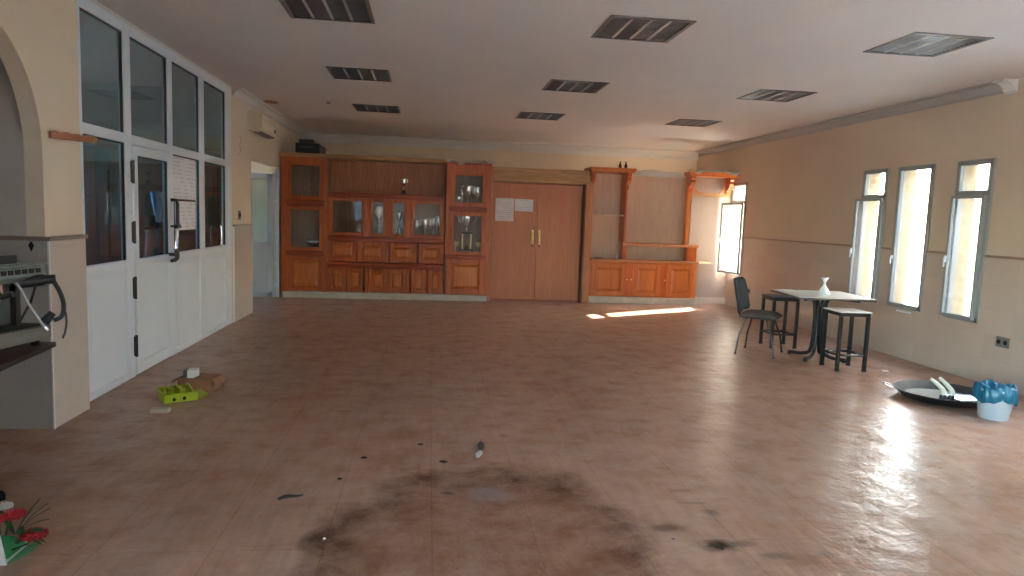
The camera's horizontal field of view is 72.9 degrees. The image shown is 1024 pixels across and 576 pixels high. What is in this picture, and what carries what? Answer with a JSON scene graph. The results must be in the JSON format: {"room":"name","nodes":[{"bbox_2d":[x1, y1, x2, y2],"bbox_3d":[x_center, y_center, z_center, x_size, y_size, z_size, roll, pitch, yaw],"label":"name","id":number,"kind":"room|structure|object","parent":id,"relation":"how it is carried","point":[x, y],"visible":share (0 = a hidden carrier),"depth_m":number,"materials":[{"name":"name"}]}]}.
{"room":"community hall","nodes":[
{"label":"community hall","id":0,"kind":"room"},
{"bbox_2d":[0,58,26,235],"bbox_3d":[-5.142,-0.635,4.431,4.040,2.980,0.500,1,6,-7],"label":"wall","id":1,"kind":"structure","parent":0,"point":[12,174],"depth_m":4.40,"materials":[{"name":"paint"}]},
{"bbox_2d":[0,240,52,428],"bbox_3d":[-4.522,0.276,4.328,3.090,1.235,0.043,1,6,-7],"label":"wall tile","id":2,"kind":"structure","parent":1,"relation":"attached to","point":[25,386],"depth_m":4.50,"materials":[{"name":"beige tile"}]},
{"bbox_2d":[0,234,87,240],"bbox_3d":[-4.517,-0.374,4.481,3.105,0.027,0.505,1,6,-7],"label":"trim","id":3,"kind":"structure","parent":1,"relation":"attached to","point":[2,237],"depth_m":4.42,"materials":[{"name":"brown"}]},
{"bbox_2d":[0,0,82,236],"bbox_3d":[-2.834,-0.362,2.605,0.110,2.980,4.690,1,6,-7],"label":"wall","id":4,"kind":"structure","parent":0,"point":[39,47],"depth_m":4.46,"materials":[{"name":"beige paint"}]},
{"bbox_2d":[47,241,55,428],"bbox_3d":[-2.986,0.315,4.494,0.012,1.235,0.012,1,6,-7],"label":"trim","id":5,"kind":"structure","parent":4,"relation":"attached to","point":[48,242],"depth_m":4.50,"materials":[{"name":"white"}]},
{"bbox_2d":[50,239,89,427],"bbox_3d":[-3.035,0.288,4.735,0.040,1.235,0.485,1,6,-7],"label":"wall tile","id":6,"kind":"structure","parent":4,"relation":"attached to","point":[67,257],"depth_m":4.74,"materials":[{"name":"beige tile"}]},
{"bbox_2d":[49,131,97,142],"bbox_3d":[-2.920,-1.004,4.618,0.052,0.052,0.320,4,6,21],"label":"rail","id":7,"kind":"object","parent":4,"relation":"attached to","point":[52,134],"visible":1,"depth_m":4.60,"materials":[{"name":"red wood"}]},
{"bbox_2d":[81,83,220,166],"bbox_3d":[-5.655,-1.118,8.926,3.890,2.980,0.100,1,6,-7],"label":"wall","id":8,"kind":"structure","parent":0,"point":[99,101],"depth_m":8.88,"materials":[{"name":"beige paint"}]},
{"bbox_2d":[221,87,302,322],"bbox_3d":[-3.918,-1.298,11.277,0.120,2.980,5.030,1,6,-7],"label":"wall","id":9,"kind":"structure","parent":0,"point":[254,147],"depth_m":9.47,"materials":[{"name":"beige paint"}]},
{"bbox_2d":[76,0,231,401],"bbox_3d":[-3.335,-0.822,6.873,0.091,2.980,3.935,1,6,-7],"label":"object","id":10,"kind":"structure","parent":9,"relation":"in","point":[202,275],"depth_m":6.05,"materials":[{"name":"white metal"}]},
{"bbox_2d":[130,146,181,373],"bbox_3d":[-3.251,-0.265,6.346,0.146,1.963,0.925,1,6,-7],"label":"door","id":11,"kind":"structure","parent":10,"relation":"attached to","point":[153,275],"depth_m":6.40,"materials":[{"name":"white metal"}]},
{"bbox_2d":[173,156,195,199],"bbox_3d":[-3.378,-1.124,7.139,0.004,0.420,0.705,1,6,-7],"label":"notice sheet","id":12,"kind":"object","parent":10,"relation":"attached to","point":[184,175],"visible":0.79,"depth_m":7.14,"materials":[{"name":"paper"}]},
{"bbox_2d":[175,201,194,229],"bbox_3d":[-3.396,-0.753,7.215,0.004,0.292,0.590,1,6,-7],"label":"notice sheet","id":13,"kind":"object","parent":10,"relation":"attached to","point":[186,209],"visible":0.86,"depth_m":7.24,"materials":[{"name":"paper"}]},
{"bbox_2d":[232,227,234,322],"bbox_3d":[-3.586,-0.169,8.936,0.024,1.240,0.012,1,6,-7],"label":"trim","id":14,"kind":"structure","parent":9,"relation":"attached to","point":[233,228],"depth_m":8.93,"materials":[{"name":"white"}]},
{"bbox_2d":[233,224,252,226],"bbox_3d":[-3.616,-0.847,9.331,0.028,0.025,0.940,1,6,-7],"label":"trim","id":15,"kind":"structure","parent":9,"relation":"attached to","point":[236,225],"depth_m":9.24,"materials":[{"name":"brown"}]},
{"bbox_2d":[235,226,252,321],"bbox_3d":[-3.644,-0.219,9.400,0.018,1.240,0.930,1,6,-7],"label":"wall tile","id":16,"kind":"structure","parent":9,"relation":"attached to","point":[243,234],"depth_m":9.38,"materials":[{"name":"beige tile"}]},
{"bbox_2d":[248,110,276,138],"bbox_3d":[-3.573,-2.340,9.971,0.199,0.295,0.930,1,6,-7],"label":"air conditioner","id":17,"kind":"object","parent":9,"relation":"attached to","point":[260,123],"visible":1,"depth_m":9.59,"materials":[{"name":"beige plastic"}]},
{"bbox_2d":[263,114,276,128],"bbox_3d":[-3.479,-2.393,9.976,0.005,0.096,0.870,1,6,-7],"label":"grille","id":18,"kind":"object","parent":17,"relation":"attached to","point":[268,121],"depth_m":9.94,"materials":[{"name":"beige plastic"}]},
{"bbox_2d":[251,167,279,296],"bbox_3d":[-4.393,-0.936,11.551,1.000,2.170,0.075,1,6,-7],"label":"door","id":19,"kind":"structure","parent":9,"relation":"in","point":[263,253],"depth_m":11.59,"materials":[{"name":"white metal"}]},
{"bbox_2d":[232,87,307,137],"bbox_3d":[-3.744,-2.724,11.165,0.130,0.110,4.990,1,6,-7],"label":"crown molding","id":20,"kind":"structure","parent":9,"relation":"attached to","point":[240,94],"depth_m":10.17,"materials":[{"name":"white paint"}]},
{"bbox_2d":[251,142,696,241],"bbox_3d":[-2.051,-1.522,14.100,12.480,2.980,0.150,1,6,-7],"label":"wall","id":21,"kind":"structure","parent":0,"point":[501,158],"depth_m":14.06,"materials":[{"name":"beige paint"}]},
{"bbox_2d":[303,132,697,160],"bbox_3d":[-0.089,-2.855,14.014,8.070,0.170,0.200,1,6,-7],"label":"crown molding","id":22,"kind":"structure","parent":21,"relation":"attached to","point":[318,137],"depth_m":13.98,"materials":[{"name":"white paint"}]},
{"bbox_2d":[0,295,1023,575],"bbox_3d":[-1.023,1.010,5.203,12.480,0.150,18.500,1,6,-7],"label":"floor","id":23,"kind":"structure","parent":0,"point":[619,439],"depth_m":4.30,"materials":[{"name":"tile"}]},
{"bbox_2d":[0,499,50,565],"bbox_3d":[-2.120,1.017,2.930,0.351,0.232,0.209,1,6,-7],"label":"flowers","id":24,"kind":"object","parent":23,"relation":"on","point":[10,546],"visible":1,"depth_m":2.91,"materials":[{"name":"red plant"}]},
{"bbox_2d":[0,342,55,500],"bbox_3d":[-2.712,0.698,3.174,0.840,0.765,0.800,1,6,-13],"label":"table","id":25,"kind":"object","parent":23,"relation":"on","point":[10,356],"visible":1,"depth_m":3.35,"materials":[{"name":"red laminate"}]},
{"bbox_2d":[0,254,67,348],"bbox_3d":[-2.577,0.086,3.163,0.541,0.462,0.823,2,6,4],"label":"espresso machine","id":26,"kind":"object","parent":25,"relation":"on","point":[14,276],"visible":1,"depth_m":3.42,"materials":[{"name":"metal"}]},
{"bbox_2d":[0,254,46,269],"bbox_3d":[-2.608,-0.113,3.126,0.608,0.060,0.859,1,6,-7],"label":"cup","id":27,"kind":"object","parent":26,"relation":"on","point":[7,262],"depth_m":3.34,"materials":[{"name":"plastic"}]},
{"bbox_2d":[0,324,50,348],"bbox_3d":[-2.605,0.247,3.164,0.460,0.070,0.780,2,6,4],"label":"drip tray","id":28,"kind":"object","parent":26,"relation":"on","point":[11,335],"depth_m":3.37,"materials":[{"name":"metal"}]},
{"bbox_2d":[83,161,221,264],"bbox_3d":[-5.644,-0.600,8.735,3.830,1.990,0.370,1,6,-7],"label":"window glass","id":29,"kind":"object","parent":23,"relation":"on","point":[101,178],"visible":0.25,"depth_m":8.62,"materials":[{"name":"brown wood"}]},
{"bbox_2d":[143,189,162,256],"bbox_3d":[-4.296,-0.330,8.204,0.349,1.660,0.555,1,6,-7],"label":"striped garment","id":30,"kind":"object","parent":23,"relation":"on","point":[152,229],"visible":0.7,"depth_m":8.08,"materials":[{"name":"fabric"}]},
{"bbox_2d":[150,407,170,412],"bbox_3d":[-2.541,0.883,5.010,0.125,0.032,0.065,1,6,-7],"label":"foam block","id":31,"kind":"object","parent":23,"relation":"on","point":[154,409],"visible":1,"depth_m":4.98,"materials":[{"name":"beige"}]},
{"bbox_2d":[157,383,207,403],"bbox_3d":[-2.566,0.804,5.401,0.318,0.106,0.245,-3,8,-38],"label":"crate","id":32,"kind":"object","parent":23,"relation":"on","point":[176,393],"visible":1,"depth_m":5.34,"materials":[{"name":"yellow plastic"}]},
{"bbox_2d":[172,373,225,390],"bbox_3d":[-2.584,0.773,5.723,0.373,0.100,0.190,2,6,3],"label":"cardboard box","id":33,"kind":"object","parent":23,"relation":"on","point":[204,381],"visible":0.84,"depth_m":5.63,"materials":[{"name":"brown cardboard"}]},
{"bbox_2d":[183,368,198,377],"bbox_3d":[-2.645,0.740,5.718,0.107,0.150,0.090,1,6,-13],"label":"carton","id":34,"kind":"object","parent":33,"relation":"in","point":[189,372],"visible":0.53,"depth_m":5.67,"materials":[{"name":"white cardboard"}]},
{"bbox_2d":[277,494,302,499],"bbox_3d":[-1.155,1.084,3.613,0.132,0.020,0.022,-1,7,-29],"label":"twig","id":35,"kind":"object","parent":23,"relation":"on","point":[287,495],"visible":1,"depth_m":3.60,"materials":[{"name":"black"}]},
{"bbox_2d":[281,156,330,291],"bbox_3d":[-3.504,-1.076,11.807,0.760,2.250,0.470,1,6,-7],"label":"display cabinet","id":36,"kind":"object","parent":23,"relation":"on","point":[305,181],"visible":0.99,"depth_m":11.69,"materials":[{"name":"brown wood"}]},
{"bbox_2d":[307,240,318,246],"bbox_3d":[-3.378,-0.706,11.857,0.260,0.230,0.260,1,6,-7],"label":"bowl","id":37,"kind":"object","parent":36,"relation":"in","point":[311,243],"visible":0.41,"depth_m":11.76,"materials":[{"name":"white"}]},
{"bbox_2d":[279,152,446,164],"bbox_3d":[-2.513,-2.220,11.954,2.750,0.065,0.730,1,6,-7],"label":"trim","id":38,"kind":"structure","parent":36,"relation":"on","point":[330,156],"depth_m":11.63,"materials":[{"name":"brown wood"}]},
{"bbox_2d":[295,139,325,153],"bbox_3d":[-3.429,-2.395,11.818,0.450,0.245,0.345,1,6,-7],"label":"stereo","id":39,"kind":"object","parent":38,"relation":"on","point":[304,145],"visible":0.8,"depth_m":11.65,"materials":[{"name":"black plastic"}]},
{"bbox_2d":[282,291,486,301],"bbox_3d":[-2.191,0.119,12.168,3.470,0.105,0.480,1,6,-7],"label":"plinth","id":40,"kind":"object","parent":23,"relation":"on","point":[300,294],"visible":0.72,"depth_m":11.92,"materials":[{"name":"beige tile"}]},
{"bbox_2d":[327,192,444,294],"bbox_3d":[-2.163,-0.767,11.990,1.960,1.695,0.490,1,6,-7],"label":"sideboard","id":41,"kind":"object","parent":23,"relation":"on","point":[361,259],"visible":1,"depth_m":11.85,"materials":[{"name":"brown wood"}]},
{"bbox_2d":[373,204,382,233],"bbox_3d":[-2.276,-1.140,11.871,0.160,0.580,0.169,7,8,40],"label":"trophy","id":42,"kind":"object","parent":41,"relation":"in","point":[379,208],"visible":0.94,"depth_m":11.82,"materials":[{"name":"metal"}]},
{"bbox_2d":[375,204,382,226],"bbox_3d":[-2.272,-1.238,11.861,0.160,0.383,0.160,1,6,-7],"label":"bowl","id":43,"kind":"object","parent":42,"relation":"on","point":[379,208],"depth_m":11.81,"materials":[{"name":"metal"}]},
{"bbox_2d":[331,160,445,195],"bbox_3d":[-2.152,-1.915,12.121,1.960,0.560,0.050,1,6,-7],"label":"wood panel","id":44,"kind":"object","parent":41,"relation":"attached to","point":[346,176],"visible":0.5,"depth_m":12.09,"materials":[{"name":"brown wood"}]},
{"bbox_2d":[396,211,401,237],"bbox_3d":[-1.946,-1.082,11.917,0.120,0.480,0.120,1,6,-7],"label":"trophy","id":45,"kind":"object","parent":41,"relation":"in","point":[398,214],"visible":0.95,"depth_m":11.88,"materials":[{"name":"metal"}]},
{"bbox_2d":[396,211,401,227],"bbox_3d":[-1.942,-1.177,11.907,0.120,0.288,0.120,1,6,-7],"label":"bowl","id":46,"kind":"object","parent":45,"relation":"on","point":[398,214],"depth_m":11.86,"materials":[{"name":"metal"}]},
{"bbox_2d":[400,179,407,194],"bbox_3d":[-1.853,-1.732,11.868,0.108,0.270,0.104,6,7,37],"label":"trophy","id":47,"kind":"object","parent":41,"relation":"on","point":[404,182],"visible":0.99,"depth_m":11.84,"materials":[{"name":"metal"}]},
{"bbox_2d":[401,179,406,189],"bbox_3d":[-1.852,-1.772,11.864,0.104,0.189,0.104,1,6,-7],"label":"bowl","id":48,"kind":"object","parent":47,"relation":"on","point":[403,181],"depth_m":11.83,"materials":[{"name":"metal"}]},
{"bbox_2d":[414,220,420,233],"bbox_3d":[-1.668,-1.017,12.068,0.104,0.340,0.108,7,8,39],"label":"trophy","id":49,"kind":"object","parent":41,"relation":"in","point":[416,222],"visible":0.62,"depth_m":12.03,"materials":[{"name":"metal"}]},
{"bbox_2d":[419,219,430,238],"bbox_3d":[-1.501,-1.012,11.977,0.149,0.360,0.144,6,7,37],"label":"trophy","id":50,"kind":"object","parent":41,"relation":"in","point":[425,222],"visible":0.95,"depth_m":11.93,"materials":[{"name":"metal"}]},
{"bbox_2d":[421,219,428,234],"bbox_3d":[-1.500,-1.051,11.973,0.144,0.281,0.144,1,6,-7],"label":"bowl","id":51,"kind":"object","parent":50,"relation":"on","point":[425,222],"depth_m":11.92,"materials":[{"name":"metal"}]},
{"bbox_2d":[429,218,435,234],"bbox_3d":[-1.386,-1.036,12.151,0.112,0.380,0.116,7,8,39],"label":"trophy","id":52,"kind":"object","parent":41,"relation":"in","point":[433,224],"visible":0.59,"depth_m":12.11,"materials":[{"name":"metal"}]},
{"bbox_2d":[434,216,439,234],"bbox_3d":[-1.272,-1.040,12.042,0.120,0.420,0.124,7,8,39],"label":"trophy","id":53,"kind":"object","parent":41,"relation":"in","point":[437,223],"visible":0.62,"depth_m":11.99,"materials":[{"name":"metal"}]},
{"bbox_2d":[436,216,439,234],"bbox_3d":[-1.270,-1.086,12.037,0.120,0.328,0.120,1,6,-7],"label":"bowl","id":54,"kind":"object","parent":53,"relation":"on","point":[437,217],"depth_m":11.99,"materials":[{"name":"metal"}]},
{"bbox_2d":[443,162,494,301],"bbox_3d":[-0.771,-0.966,12.120,0.825,2.375,0.521,1,6,-7],"label":"display cabinet","id":55,"kind":"object","parent":23,"relation":"on","point":[464,272],"visible":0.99,"depth_m":11.95,"materials":[{"name":"brown wood"}]},
{"bbox_2d":[458,216,475,251],"bbox_3d":[-0.790,-0.940,12.080,0.322,0.707,0.209,1,6,-7],"label":"trophy","id":56,"kind":"object","parent":55,"relation":"in","point":[466,220],"visible":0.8,"depth_m":12.02,"materials":[{"name":"metal"}]},
{"bbox_2d":[462,216,472,231],"bbox_3d":[-0.783,-1.128,12.061,0.210,0.315,0.208,1,6,-7],"label":"bowl","id":57,"kind":"object","parent":56,"relation":"on","point":[466,220],"depth_m":12.00,"materials":[{"name":"metal"}]},
{"bbox_2d":[461,185,474,202],"bbox_3d":[-0.764,-1.570,11.995,0.182,0.400,0.176,6,7,37],"label":"trophy","id":58,"kind":"object","parent":55,"relation":"in","point":[468,189],"visible":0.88,"depth_m":11.93,"materials":[{"name":"metal"}]},
{"bbox_2d":[445,159,494,163],"bbox_3d":[-0.732,-2.152,11.925,0.861,0.095,0.424,1,6,-7],"label":"plastic sheet","id":59,"kind":"object","parent":55,"relation":"on","point":[450,160],"visible":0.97,"depth_m":11.76,"materials":[{"name":"beige plastic"}]},
{"bbox_2d":[474,187,481,202],"bbox_3d":[-0.596,-1.556,12.017,0.104,0.380,0.108,7,8,39],"label":"trophy","id":60,"kind":"object","parent":55,"relation":"in","point":[477,189],"visible":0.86,"depth_m":11.98,"materials":[{"name":"metal"}]},
{"bbox_2d":[476,440,484,457],"bbox_3d":[-0.203,1.027,4.450,0.048,0.026,0.305,2,6,1],"label":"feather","id":61,"kind":"object","parent":23,"relation":"on","point":[480,445],"visible":1,"depth_m":4.44,"materials":[{"name":"grey"}]},
{"bbox_2d":[584,167,636,301],"bbox_3d":[1.721,-0.949,12.608,0.830,2.420,0.550,1,6,-7],"label":"bookcase","id":62,"kind":"object","parent":23,"relation":"on","point":[610,184],"visible":0.8,"depth_m":12.79,"materials":[{"name":"brown wood"}]},
{"bbox_2d":[588,258,709,304],"bbox_3d":[2.527,-0.116,12.718,2.303,0.800,0.240,1,6,-7],"label":"base cabinet","id":63,"kind":"object","parent":23,"relation":"on","point":[611,280],"visible":0.96,"depth_m":12.62,"materials":[{"name":"brown wood"}]},
{"bbox_2d":[590,258,709,263],"bbox_3d":[2.541,-0.492,12.679,2.303,0.043,0.240,1,6,-7],"label":"countertop","id":64,"kind":"structure","parent":63,"relation":"on","point":[591,259],"depth_m":12.58,"materials":[{"name":"brown wood"}]},
{"bbox_2d":[619,242,698,260],"bbox_3d":[2.695,-0.662,12.705,1.440,0.300,0.190,1,6,-7],"label":"shelf","id":65,"kind":"object","parent":64,"relation":"on","point":[689,253],"visible":1,"depth_m":12.64,"materials":[{"name":"brown wood"}]},
{"bbox_2d":[682,171,739,244],"bbox_3d":[3.608,-1.438,12.675,0.930,1.315,0.320,1,6,-7],"label":"bookcase","id":66,"kind":"object","parent":65,"relation":"on","point":[728,179],"visible":0.99,"depth_m":12.66,"materials":[{"name":"brown wood"}]},
{"bbox_2d":[689,169,739,175],"bbox_3d":[3.642,-2.096,12.569,0.901,0.102,0.301,1,6,-7],"label":"plastic sheet","id":67,"kind":"object","parent":66,"relation":"on","point":[714,170],"visible":1,"depth_m":12.47,"materials":[{"name":"beige plastic"}]},
{"bbox_2d":[733,276,782,358],"bbox_3d":[2.879,0.326,8.173,0.568,0.882,0.528,6,7,31],"label":"chair","id":68,"kind":"object","parent":23,"relation":"on","point":[740,285],"visible":1,"depth_m":8.07,"materials":[{"name":"grey fabric"}]},
{"bbox_2d":[758,294,799,348],"bbox_3d":[3.346,0.413,8.690,0.350,0.635,0.350,2,6,-5],"label":"stool","id":69,"kind":"object","parent":23,"relation":"on","point":[774,297],"visible":0.88,"depth_m":8.57,"materials":[{"name":"black metal"}]},
{"bbox_2d":[771,289,876,362],"bbox_3d":[3.520,0.439,7.964,0.840,0.745,0.840,2,6,0],"label":"table","id":70,"kind":"object","parent":23,"relation":"on","point":[807,295],"visible":0.88,"depth_m":7.91,"materials":[{"name":"white laminate"}]},
{"bbox_2d":[818,277,829,294],"bbox_3d":[3.559,-0.024,7.899,0.124,0.191,0.123,1,6,-7],"label":"vase","id":71,"kind":"object","parent":70,"relation":"on","point":[823,290],"visible":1,"depth_m":7.87,"materials":[{"name":"white ceramic"}]},
{"bbox_2d":[819,307,871,371],"bbox_3d":[3.577,0.550,7.451,0.350,0.635,0.350,2,6,-5],"label":"stool","id":72,"kind":"object","parent":23,"relation":"on","point":[849,312],"visible":1,"depth_m":7.33,"materials":[{"name":"black metal"}]},
{"bbox_2d":[882,380,976,407],"bbox_3d":[3.870,0.955,6.238,0.847,0.100,0.800,1,6,-7],"label":"paella pan","id":73,"kind":"object","parent":23,"relation":"on","point":[901,385],"visible":0.58,"depth_m":6.37,"materials":[{"name":"metal"}]},
{"bbox_2d":[904,388,976,401],"bbox_3d":[3.869,0.979,6.241,0.600,0.006,0.600,1,6,-7],"label":"liquid","id":74,"kind":"object","parent":73,"relation":"in","point":[933,393],"visible":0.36,"depth_m":6.37,"materials":[{"name":"grey liquid"}]},
{"bbox_2d":[930,378,945,399],"bbox_3d":[3.745,0.890,6.097,0.135,0.197,0.066,7,8,39],"label":"tube","id":75,"kind":"object","parent":74,"relation":"on","point":[942,395],"visible":0.98,"depth_m":6.07,"materials":[{"name":"beige plastic"}]},
{"bbox_2d":[938,376,954,400],"bbox_3d":[3.816,0.886,6.090,0.136,0.211,0.066,7,8,39],"label":"tube","id":76,"kind":"object","parent":74,"relation":"on","point":[951,396],"visible":0.97,"depth_m":6.07,"materials":[{"name":"beige plastic"}]},
{"bbox_2d":[946,394,976,401],"bbox_3d":[4.013,0.979,6.136,0.272,0.027,0.200,1,6,-7],"label":"rack","id":77,"kind":"object","parent":73,"relation":"in","point":[970,398],"visible":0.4,"depth_m":6.11,"materials":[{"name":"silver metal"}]},
{"bbox_2d":[972,379,1018,421],"bbox_3d":[3.951,0.918,5.667,0.317,0.295,0.316,1,6,-7],"label":"bucket","id":78,"kind":"object","parent":23,"relation":"on","point":[995,401],"visible":1,"depth_m":5.58,"materials":[{"name":"grey plastic"}]},
{"bbox_2d":[79,0,1023,150],"bbox_3d":[-0.909,-2.127,4.878,12.480,0.200,18.500,1,6,-7],"label":"ceiling","id":79,"kind":"structure","parent":0,"point":[458,69],"depth_m":6.54,"materials":[{"name":"paint"}]},
{"bbox_2d":[264,100,278,103],"bbox_3d":[-3.387,-2.612,9.746,0.200,0.014,0.200,1,6,-7],"label":"ceiling rose","id":80,"kind":"object","parent":79,"relation":"attached to","point":[265,101],"visible":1,"depth_m":9.72,"materials":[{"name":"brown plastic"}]},
{"bbox_2d":[279,0,374,23],"bbox_3d":[-1.362,-2.121,5.119,0.644,0.122,0.644,1,6,-7],"label":"ceiling light","id":81,"kind":"object","parent":79,"relation":"attached to","point":[354,11],"visible":0.98,"depth_m":5.18,"materials":[{"name":"grey metal"}]},
{"bbox_2d":[325,66,391,81],"bbox_3d":[-1.652,-2.382,7.547,0.644,0.122,0.644,1,6,-7],"label":"ceiling light","id":82,"kind":"object","parent":79,"relation":"attached to","point":[346,73],"visible":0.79,"depth_m":7.55,"materials":[{"name":"grey metal"}]},
{"bbox_2d":[352,104,399,112],"bbox_3d":[-1.949,-2.649,10.025,0.644,0.122,0.644,1,6,-7],"label":"ceiling light","id":83,"kind":"object","parent":79,"relation":"attached to","point":[359,107],"visible":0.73,"depth_m":10.04,"materials":[{"name":"grey metal"}]},
{"bbox_2d":[516,112,565,120],"bbox_3d":[0.409,-2.579,10.174,0.644,0.122,0.644,1,6,-7],"label":"ceiling light","id":84,"kind":"object","parent":79,"relation":"attached to","point":[522,115],"visible":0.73,"depth_m":10.18,"materials":[{"name":"grey metal"}]},
{"bbox_2d":[542,79,609,93],"bbox_3d":[0.704,-2.322,7.795,0.644,0.122,0.644,1,6,-7],"label":"ceiling light","id":85,"kind":"object","parent":79,"relation":"attached to","point":[553,84],"visible":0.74,"depth_m":7.79,"materials":[{"name":"grey metal"}]},
{"bbox_2d":[591,15,696,42],"bbox_3d":[1.004,-2.062,5.378,0.644,0.122,0.644,1,6,-7],"label":"ceiling light","id":86,"kind":"object","parent":79,"relation":"attached to","point":[616,27],"visible":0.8,"depth_m":5.37,"materials":[{"name":"grey metal"}]},
{"bbox_2d":[665,119,721,126],"bbox_3d":[2.690,-2.509,10.302,0.644,0.122,0.644,1,6,-7],"label":"ceiling light","id":87,"kind":"object","parent":79,"relation":"attached to","point":[680,122],"visible":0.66,"depth_m":10.31,"materials":[{"name":"grey metal"}]},
{"bbox_2d":[736,89,816,101],"bbox_3d":[3.007,-2.250,7.907,0.644,0.122,0.644,1,6,-7],"label":"ceiling light","id":88,"kind":"object","parent":79,"relation":"attached to","point":[762,94],"visible":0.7,"depth_m":7.91,"materials":[{"name":"grey metal"}]},
{"bbox_2d":[863,32,993,56],"bbox_3d":[3.301,-1.994,5.529,0.644,0.122,0.644,1,6,-7],"label":"ceiling light","id":89,"kind":"object","parent":79,"relation":"attached to","point":[922,44],"visible":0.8,"depth_m":5.52,"materials":[{"name":"grey metal"}]},
{"bbox_2d":[444,170,685,279],"bbox_3d":[0.025,-0.982,12.720,8.070,2.340,0.080,1,6,-7],"label":"wall partition","id":90,"kind":"structure","parent":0,"point":[655,205],"depth_m":12.96,"materials":[{"name":"beige wood"}]},
{"bbox_2d":[490,167,592,302],"bbox_3d":[0.487,-0.938,12.436,1.780,2.345,0.560,1,6,-7],"label":"door","id":91,"kind":"structure","parent":90,"relation":"in","point":[560,242],"depth_m":12.35,"materials":[{"name":"brown wood"}]},
{"bbox_2d":[495,198,513,220],"bbox_3d":[-0.130,-1.381,12.231,0.325,0.400,0.003,1,6,-7],"label":"notice","id":92,"kind":"object","parent":91,"relation":"attached to","point":[504,210],"visible":1,"depth_m":12.23,"materials":[{"name":"paper"}]},
{"bbox_2d":[515,199,532,211],"bbox_3d":[0.213,-1.462,12.263,0.330,0.214,0.003,1,6,-7],"label":"notice","id":93,"kind":"object","parent":91,"relation":"attached to","point":[526,205],"visible":1,"depth_m":12.26,"materials":[{"name":"paper"}]},
{"bbox_2d":[632,172,682,177],"bbox_3d":[2.648,-2.099,12.873,1.020,0.070,0.160,1,6,-7],"label":"capping","id":94,"kind":"structure","parent":90,"relation":"on","point":[669,175],"depth_m":12.80,"materials":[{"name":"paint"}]},
{"bbox_2d":[635,170,681,175],"bbox_3d":[2.658,-2.127,12.801,0.961,0.100,0.104,1,6,-7],"label":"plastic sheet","id":95,"kind":"object","parent":94,"relation":"on","point":[643,172],"visible":0.85,"depth_m":12.78,"materials":[{"name":"beige plastic"}]},
{"bbox_2d":[688,177,731,297],"bbox_3d":[3.659,-0.880,13.014,0.780,2.340,0.220,1,6,-7],"label":"wall","id":96,"kind":"structure","parent":0,"point":[705,212],"depth_m":12.89,"materials":[{"name":"paint"}]},
{"bbox_2d":[696,78,1023,257],"bbox_3d":[5.027,-0.404,5.775,0.200,2.980,18.500,1,6,-7],"label":"wall","id":97,"kind":"structure","parent":0,"point":[806,187],"depth_m":8.63,"materials":[{"name":"paint"}]},
{"bbox_2d":[695,297,724,303],"bbox_3d":[3.663,0.237,13.014,0.720,0.120,0.020,1,6,-7],"label":"baseboard","id":98,"kind":"structure","parent":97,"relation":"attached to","point":[700,300],"depth_m":13.01,"materials":[{"name":"beige tile"}]},
{"bbox_2d":[717,182,747,275],"bbox_3d":[4.080,-1.076,12.628,0.459,1.664,0.584,1,6,-7],"label":"window","id":99,"kind":"structure","parent":97,"relation":"in","point":[737,214],"depth_m":12.85,"materials":[{"name":"grey glass"}]},
{"bbox_2d":[695,82,1003,156],"bbox_3d":[4.304,-2.385,10.676,0.140,0.100,7.930,1,6,-7],"label":"crown molding","id":100,"kind":"structure","parent":97,"relation":"attached to","point":[986,89],"depth_m":8.70,"materials":[{"name":"grey paint"}]},
{"bbox_2d":[847,168,889,302],"bbox_3d":[4.589,-0.662,8.804,0.356,1.664,0.484,1,6,-7],"label":"window","id":101,"kind":"structure","parent":97,"relation":"in","point":[870,195],"depth_m":8.98,"materials":[{"name":"grey glass"}]},
{"bbox_2d":[725,238,1023,395],"bbox_3d":[4.995,0.540,4.986,0.012,1.262,16.550,1,6,-7],"label":"wall tile","id":102,"kind":"structure","parent":97,"relation":"attached to","point":[965,349],"depth_m":8.01,"materials":[{"name":"beige tile"}]},
{"bbox_2d":[995,336,1009,348],"bbox_3d":[4.766,0.528,6.740,0.016,0.100,0.155,1,6,-7],"label":"wall socket","id":103,"kind":"object","parent":102,"relation":"attached to","point":[1002,342],"visible":1,"depth_m":6.73,"materials":[{"name":"grey plastic"}]},
{"bbox_2d":[743,237,1023,259],"bbox_3d":[5.014,-0.100,4.920,0.020,0.026,16.550,1,6,-7],"label":"trim","id":104,"kind":"structure","parent":97,"relation":"attached to","point":[886,248],"depth_m":9.23,"materials":[{"name":"brown wood"}]},
{"bbox_2d":[886,164,935,313],"bbox_3d":[4.725,-0.562,8.092,0.255,1.707,0.594,1,6,-7],"label":"window","id":105,"kind":"structure","parent":97,"relation":"in","point":[905,195],"depth_m":8.32,"materials":[{"name":"grey"}]},
{"bbox_2d":[939,158,996,322],"bbox_3d":[4.802,-0.490,7.212,0.312,1.664,0.484,1,6,-7],"label":"window","id":106,"kind":"structure","parent":97,"relation":"in","point":[956,258],"depth_m":7.38,"materials":[{"name":"grey metal"}]},
{"bbox_2d":[992,78,1018,94],"bbox_3d":[4.768,-1.946,6.712,0.160,0.125,0.140,1,6,-7],"label":"crown molding","id":107,"kind":"structure","parent":97,"relation":"attached to","point":[1009,86],"depth_m":6.69,"materials":[{"name":"white paint"}]},
{"label":"outside","id":108,"kind":"structure","parent":0,"visible":0},
{"bbox_2d":[739,245,922,305],"bbox_3d":[30.801,0.919,18.980,54.220,0.100,110.000,1,6,-7],"label":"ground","id":109,"kind":"structure","parent":108,"point":[915,253],"depth_m":26.60,"materials":[{"name":"white"}]},
{"bbox_2d":[963,164,989,315],"bbox_3d":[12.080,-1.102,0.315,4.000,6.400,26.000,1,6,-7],"label":"window pane","id":110,"kind":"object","parent":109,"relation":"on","point":[983,170],"depth_m":12.79,"materials":[{"name":"glass"}]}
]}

